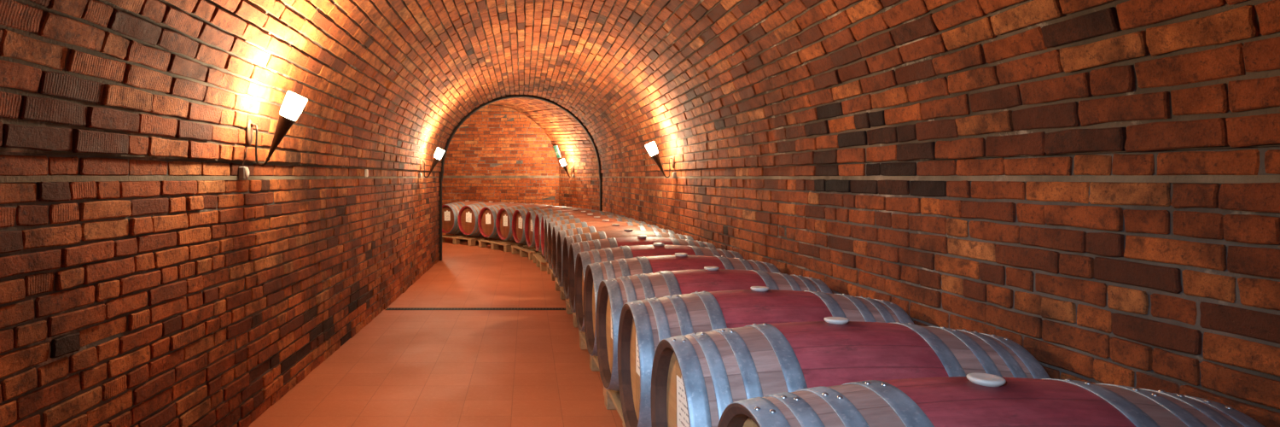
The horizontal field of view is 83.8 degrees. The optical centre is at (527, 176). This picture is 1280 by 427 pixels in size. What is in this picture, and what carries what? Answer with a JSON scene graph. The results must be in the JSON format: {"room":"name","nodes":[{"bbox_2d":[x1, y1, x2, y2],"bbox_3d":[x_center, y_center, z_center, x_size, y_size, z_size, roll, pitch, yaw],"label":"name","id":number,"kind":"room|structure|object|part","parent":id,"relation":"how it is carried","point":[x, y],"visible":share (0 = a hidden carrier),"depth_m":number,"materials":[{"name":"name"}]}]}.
{"room":"wine cellar","nodes":[
{"label":"wine cellar","id":0,"kind":"room"},
{"bbox_2d":[0,151,439,426],"bbox_3d":[-1.507,0.629,4.900,0.075,1.427,12.806,0,0,1],"label":"wall","id":1,"kind":"structure","parent":0,"point":[194,339],"depth_m":3.13,"materials":[{"name":"brick"}]},
{"bbox_2d":[238,147,249,179],"bbox_3d":[-1.483,-0.068,3.680,0.044,0.165,0.052,0,0,0],"label":"junction box","id":2,"kind":"object","parent":1,"relation":"attached to","point":[243,171],"visible":1,"depth_m":3.66,"materials":[{"name":"grey plastic"}]},
{"bbox_2d":[364,168,368,177],"bbox_3d":[-1.441,-0.032,6.300,0.026,0.072,0.044,0,0,0],"label":"cover plate","id":3,"kind":"object","parent":1,"relation":"attached to","point":[366,171],"visible":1,"depth_m":6.28,"materials":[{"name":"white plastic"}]},
{"bbox_2d":[418,165,421,177],"bbox_3d":[-1.403,-0.068,9.200,0.044,0.165,0.052,0,0,0],"label":"junction box","id":4,"kind":"object","parent":1,"relation":"attached to","point":[419,172],"visible":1,"depth_m":9.18,"materials":[{"name":"metal"}]},
{"bbox_2d":[248,237,622,426],"bbox_3d":[-0.600,1.390,7.300,5.800,0.100,17.900,0,0,0],"label":"floor","id":5,"kind":"structure","parent":0,"point":[404,368],"depth_m":5.03,"materials":[{"name":"tile"}]},
{"bbox_2d":[442,233,498,245],"bbox_3d":[-1.037,1.273,14.422,1.195,0.133,1.131,0,0,-44],"label":"wooden pallet","id":6,"kind":"object","parent":5,"relation":"on","point":[456,238],"visible":0.48,"depth_m":14.02,"materials":[{"name":"brown wood"}]},
{"bbox_2d":[442,200,482,234],"bbox_3d":[-1.252,0.849,14.720,0.690,0.704,1.206,0,0,44],"label":"wine barrel","id":7,"kind":"object","parent":6,"relation":"on","point":[450,211],"visible":0.46,"depth_m":14.30,"materials":[{"name":"brown wood"}]},
{"bbox_2d":[458,201,506,236],"bbox_3d":[-0.747,0.849,14.196,1.228,0.704,0.700,0,0,-45],"label":"wine barrel","id":8,"kind":"object","parent":6,"relation":"on","point":[468,214],"visible":0.41,"depth_m":13.83,"materials":[{"name":"brown wood"}]},
{"bbox_2d":[384,307,565,309],"bbox_3d":[0.045,1.338,7.120,2.950,0.006,0.100,0,0,0],"label":"floor drain","id":9,"kind":"object","parent":5,"relation":"on","point":[387,308],"visible":0.62,"depth_m":7.13,"materials":[{"name":"black metal"}]},
{"bbox_2d":[477,238,530,251],"bbox_3d":[-0.148,1.273,13.289,1.195,0.133,1.131,0,0,-31],"label":"wooden pallet","id":10,"kind":"object","parent":5,"relation":"on","point":[494,244],"visible":0.42,"depth_m":12.97,"materials":[{"name":"brown wood"}]},
{"bbox_2d":[477,202,528,238],"bbox_3d":[-0.293,0.848,13.627,1.200,0.705,0.690,0,0,-35],"label":"wine barrel","id":11,"kind":"object","parent":10,"relation":"on","point":[487,215],"visible":0.41,"depth_m":13.33,"materials":[{"name":"brown wood"}]},
{"bbox_2d":[495,203,547,241],"bbox_3d":[0.087,0.848,13.006,1.200,0.705,0.690,0,0,-27],"label":"wine barrel","id":12,"kind":"object","parent":10,"relation":"on","point":[503,222],"visible":0.39,"depth_m":12.77,"materials":[{"name":"brown wood"}]},
{"bbox_2d":[511,244,541,260],"bbox_3d":[0.448,1.273,11.980,1.195,0.133,1.131,0,0,-17],"label":"wooden pallet","id":13,"kind":"object","parent":5,"relation":"on","point":[523,252],"visible":0.3,"depth_m":11.77,"materials":[{"name":"brown wood"}]},
{"bbox_2d":[512,204,576,244],"bbox_3d":[0.389,0.848,12.343,1.206,0.703,0.690,0,0,-20],"label":"wine barrel","id":14,"kind":"object","parent":13,"relation":"on","point":[519,216],"visible":0.34,"depth_m":12.17,"materials":[{"name":"brown wood"}]},
{"bbox_2d":[524,206,597,247],"bbox_3d":[0.608,0.848,11.649,1.200,0.723,0.708,0,2,-13],"label":"wine barrel","id":15,"kind":"object","parent":13,"relation":"on","point":[531,215],"visible":0.28,"depth_m":11.58,"materials":[{"name":"brown wood"}]},
{"bbox_2d":[532,253,548,271],"bbox_3d":[0.731,1.273,10.567,1.195,0.133,1.131,0,0,-6],"label":"wooden pallet","id":16,"kind":"object","parent":5,"relation":"on","point":[537,258],"visible":0.28,"depth_m":10.41,"materials":[{"name":"brown wood"}]},
{"bbox_2d":[534,208,614,251],"bbox_3d":[0.747,0.848,10.934,1.200,0.711,0.697,0,-1,-8],"label":"wine barrel","id":17,"kind":"object","parent":16,"relation":"on","point":[538,216],"visible":0.24,"depth_m":10.89,"materials":[{"name":"brown wood"}]},
{"bbox_2d":[541,210,625,255],"bbox_3d":[0.819,0.848,10.210,1.200,0.705,0.690,0,0,-4],"label":"wine barrel","id":18,"kind":"object","parent":16,"relation":"on","point":[544,217],"visible":0.15,"depth_m":10.15,"materials":[{"name":"brown wood"}]},
{"bbox_2d":[546,262,555,280],"bbox_3d":[0.856,1.273,9.152,1.100,0.133,1.371,0,0,-3],"label":"wooden pallet","id":19,"kind":"object","parent":5,"relation":"on","point":[549,270],"visible":0.13,"depth_m":9.22,"materials":[{"name":"brown wood"}]},
{"bbox_2d":[544,213,634,261],"bbox_3d":[0.847,0.848,9.505,1.200,0.705,0.690,0,0,-3],"label":"wine barrel","id":20,"kind":"object","parent":19,"relation":"on","point":[588,215],"visible":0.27,"depth_m":9.43,"materials":[{"name":"brown wood"}]},
{"bbox_2d":[547,215,645,268],"bbox_3d":[0.875,0.848,8.800,1.212,0.703,0.690,0,0,-5],"label":"wine barrel","id":21,"kind":"object","parent":19,"relation":"on","point":[551,224],"visible":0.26,"depth_m":8.73,"materials":[{"name":"brown wood"}]},
{"bbox_2d":[554,277,565,299],"bbox_3d":[0.912,1.273,7.742,1.100,0.133,1.371,0,0,-3],"label":"wooden pallet","id":22,"kind":"object","parent":5,"relation":"on","point":[557,287],"visible":0.09,"depth_m":7.71,"materials":[{"name":"brown wood"}]},
{"bbox_2d":[551,219,658,277],"bbox_3d":[0.903,0.849,8.095,1.200,0.706,0.692,0,0,-3],"label":"wine barrel","id":23,"kind":"object","parent":22,"relation":"on","point":[605,222],"visible":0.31,"depth_m":8.02,"materials":[{"name":"brown wood"}]},
{"bbox_2d":[556,223,674,286],"bbox_3d":[0.931,0.848,7.390,1.200,0.710,0.696,0,0,-3],"label":"wine barrel","id":24,"kind":"object","parent":22,"relation":"on","point":[561,234],"visible":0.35,"depth_m":7.30,"materials":[{"name":"brown wood"}]},
{"bbox_2d":[564,297,577,327],"bbox_3d":[0.961,1.273,6.332,1.100,0.133,1.371,0,0,-3],"label":"wooden pallet","id":25,"kind":"object","parent":5,"relation":"on","point":[567,304],"visible":0.07,"depth_m":6.83,"materials":[{"name":"brown wood"}]},
{"bbox_2d":[562,228,693,298],"bbox_3d":[0.959,0.848,6.685,1.200,0.705,0.690,0,0,-3],"label":"wine barrel","id":26,"kind":"object","parent":25,"relation":"on","point":[568,240],"visible":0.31,"depth_m":6.60,"materials":[{"name":"brown wood"}]},
{"bbox_2d":[568,234,715,313],"bbox_3d":[0.972,0.848,5.980,1.200,0.705,0.690,0,0,-2],"label":"wine barrel","id":27,"kind":"object","parent":25,"relation":"on","point":[575,247],"visible":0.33,"depth_m":5.88,"materials":[{"name":"brown wood"}]},
{"bbox_2d":[578,329,604,395],"bbox_3d":[0.987,1.273,4.922,1.100,0.133,1.371,0,0,-3],"label":"wooden pallet","id":28,"kind":"object","parent":5,"relation":"on","point":[594,365],"visible":0.07,"depth_m":4.87,"materials":[{"name":"brown wood"}]},
{"bbox_2d":[574,242,743,331],"bbox_3d":[0.985,0.848,5.275,1.200,0.715,0.701,0,1,-3],"label":"wine barrel","id":29,"kind":"object","parent":28,"relation":"on","point":[583,258],"visible":0.23,"depth_m":5.18,"materials":[{"name":"brown wood"}]},
{"bbox_2d":[583,252,779,355],"bbox_3d":[0.998,0.848,4.570,1.200,0.720,0.706,0,1,-3],"label":"wine barrel","id":30,"kind":"object","parent":28,"relation":"on","point":[596,273],"visible":0.32,"depth_m":4.46,"materials":[{"name":"brown wood"}]},
{"bbox_2d":[604,387,625,426],"bbox_3d":[1.028,1.273,3.512,1.100,0.133,1.371,0,0,-2],"label":"wooden pallet","id":31,"kind":"object","parent":5,"relation":"on","point":[612,398],"visible":0.13,"depth_m":3.91,"materials":[{"name":"brown wood"}]},
{"bbox_2d":[595,266,832,390],"bbox_3d":[1.016,0.848,3.865,1.200,0.723,0.709,0,-2,-3],"label":"wine barrel","id":32,"kind":"object","parent":31,"relation":"on","point":[613,293],"visible":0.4,"depth_m":3.74,"materials":[{"name":"brown wood"}]},
{"bbox_2d":[617,285,914,426],"bbox_3d":[1.049,0.848,3.160,1.200,0.726,0.711,0,-2,-2],"label":"wine barrel","id":33,"kind":"object","parent":31,"relation":"on","point":[642,324],"visible":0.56,"depth_m":3.02,"materials":[{"name":"brown wood"}]},
{"bbox_3d":[1.109,1.273,2.102,1.100,0.133,1.371,0,0,-2],"label":"wooden pallet","id":34,"kind":"object","parent":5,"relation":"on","visible":0},
{"bbox_2d":[650,316,1050,426],"bbox_3d":[1.087,0.848,2.455,1.200,0.705,0.690,0,0,-2],"label":"wine barrel","id":35,"kind":"object","parent":34,"relation":"on","point":[695,376],"visible":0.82,"depth_m":2.29,"materials":[{"name":"brown wood"}]},
{"bbox_2d":[717,372,1264,426],"bbox_3d":[1.140,0.848,1.750,1.200,0.708,0.694,0,0,-2],"label":"wine barrel","id":36,"kind":"object","parent":34,"relation":"on","point":[974,399],"visible":1,"depth_m":1.66,"materials":[{"name":"brown wood"}]},
{"bbox_2d":[442,104,559,235],"bbox_3d":[-1.191,-0.149,16.005,3.903,2.978,0.034,0,0,0],"label":"wall","id":37,"kind":"structure","parent":0,"point":[498,154],"depth_m":16.00,"materials":[{"name":"orange brick"}]},
{"bbox_2d":[558,173,599,210],"bbox_3d":[1.106,0.629,15.003,0.032,1.427,2.145,0,0,-21],"label":"wall","id":38,"kind":"structure","parent":0,"point":[582,190],"depth_m":14.94,"materials":[{"name":"brick"}]},
{"bbox_2d":[0,0,1279,173],"bbox_3d":[-0.557,-0.904,7.870,5.112,1.665,18.742,0,0,0],"label":"ceiling","id":39,"kind":"structure","parent":0,"point":[713,84],"depth_m":3.40,"materials":[{"name":"brick"}]},
{"bbox_2d":[246,91,307,166],"bbox_3d":[-1.321,-0.254,3.720,0.305,0.396,0.106,0,0,0],"label":"torch","id":40,"kind":"object","parent":39,"relation":"attached to","point":[293,105],"visible":1,"depth_m":3.69,"materials":[{"name":"glass"}]},
{"bbox_3d":[-1.466,-0.235,3.720,0.015,0.144,0.072,0,0,0],"label":"wall plate","id":41,"kind":"part","parent":40,"relation":"part of","materials":[{"name":"metal"}]},
{"bbox_2d":[279,91,307,120],"bbox_3d":[-1.237,-0.372,3.720,0.138,0.160,0.106,0,0,0],"label":"glass shade","id":42,"kind":"object","parent":40,"relation":"hanging from","point":[293,105],"depth_m":3.68,"materials":[{"name":"white glass"}]},
{"bbox_2d":[420,147,444,177],"bbox_3d":[-1.242,-0.184,9.250,0.305,0.396,0.106,0,0,0],"label":"torch","id":43,"kind":"object","parent":39,"relation":"attached to","point":[439,153],"visible":1,"depth_m":9.22,"materials":[{"name":"glass"}]},
{"bbox_2d":[434,147,444,159],"bbox_3d":[-1.158,-0.302,9.250,0.138,0.160,0.106,0,0,0],"label":"glass shade","id":44,"kind":"object","parent":43,"relation":"hanging from","point":[439,153],"depth_m":9.21,"materials":[{"name":"white glass"}]},
{"bbox_2d":[552,145,561,157],"bbox_3d":[0.674,-0.566,15.816,0.126,0.283,0.207,0,0,-19],"label":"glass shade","id":45,"kind":"object","parent":39,"relation":"attached to","point":[555,147],"visible":1,"depth_m":15.77,"materials":[{"name":"white glass"}]},
{"bbox_2d":[559,158,573,177],"bbox_3d":[0.842,-0.184,15.154,0.305,0.396,0.106,0,0,-21],"label":"torch","id":46,"kind":"object","parent":39,"relation":"attached to","point":[562,161],"visible":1,"depth_m":15.12,"materials":[{"name":"glass"}]},
{"bbox_2d":[559,158,565,166],"bbox_3d":[0.764,-0.302,15.125,0.138,0.160,0.106,0,0,-21],"label":"glass shade","id":47,"kind":"object","parent":46,"relation":"hanging from","point":[562,161],"depth_m":15.09,"materials":[{"name":"white glass"}]},
{"bbox_2d":[645,141,674,177],"bbox_3d":[1.438,-0.184,7.660,0.305,0.396,0.106,0,0,0],"label":"torch","id":48,"kind":"object","parent":39,"relation":"attached to","point":[651,147],"visible":1,"depth_m":7.63,"materials":[{"name":"glass"}]},
{"bbox_2d":[645,141,657,155],"bbox_3d":[1.355,-0.302,7.660,0.138,0.160,0.106,0,0,0],"label":"glass shade","id":49,"kind":"object","parent":48,"relation":"hanging from","point":[651,147],"depth_m":7.62,"materials":[{"name":"white glass"}]},
{"bbox_3d":[1.584,-0.165,7.660,0.015,0.144,0.072,0,0,0],"label":"wall plate","id":50,"kind":"part","parent":48,"relation":"part of","materials":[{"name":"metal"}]},
{"bbox_2d":[601,145,1279,426],"bbox_3d":[1.690,0.629,6.251,0.088,1.427,15.510,0,0,-1],"label":"wall","id":51,"kind":"structure","parent":0,"point":[1108,305],"depth_m":2.38,"materials":[{"name":"brick"}]},
{"bbox_2d":[438,93,602,260],"bbox_3d":[0.035,-0.084,12.650,4.124,2.848,0.160,0,0,-43],"label":"trim","id":52,"kind":"structure","parent":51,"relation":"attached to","point":[441,172],"depth_m":11.88,"materials":[{"name":"black metal"}]},
{"bbox_2d":[672,167,676,178],"bbox_3d":[1.601,-0.068,7.660,0.044,0.165,0.052,0,0,0],"label":"junction box","id":53,"kind":"object","parent":51,"relation":"attached to","point":[674,173],"visible":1,"depth_m":7.64,"materials":[{"name":"metal"}]}
]}

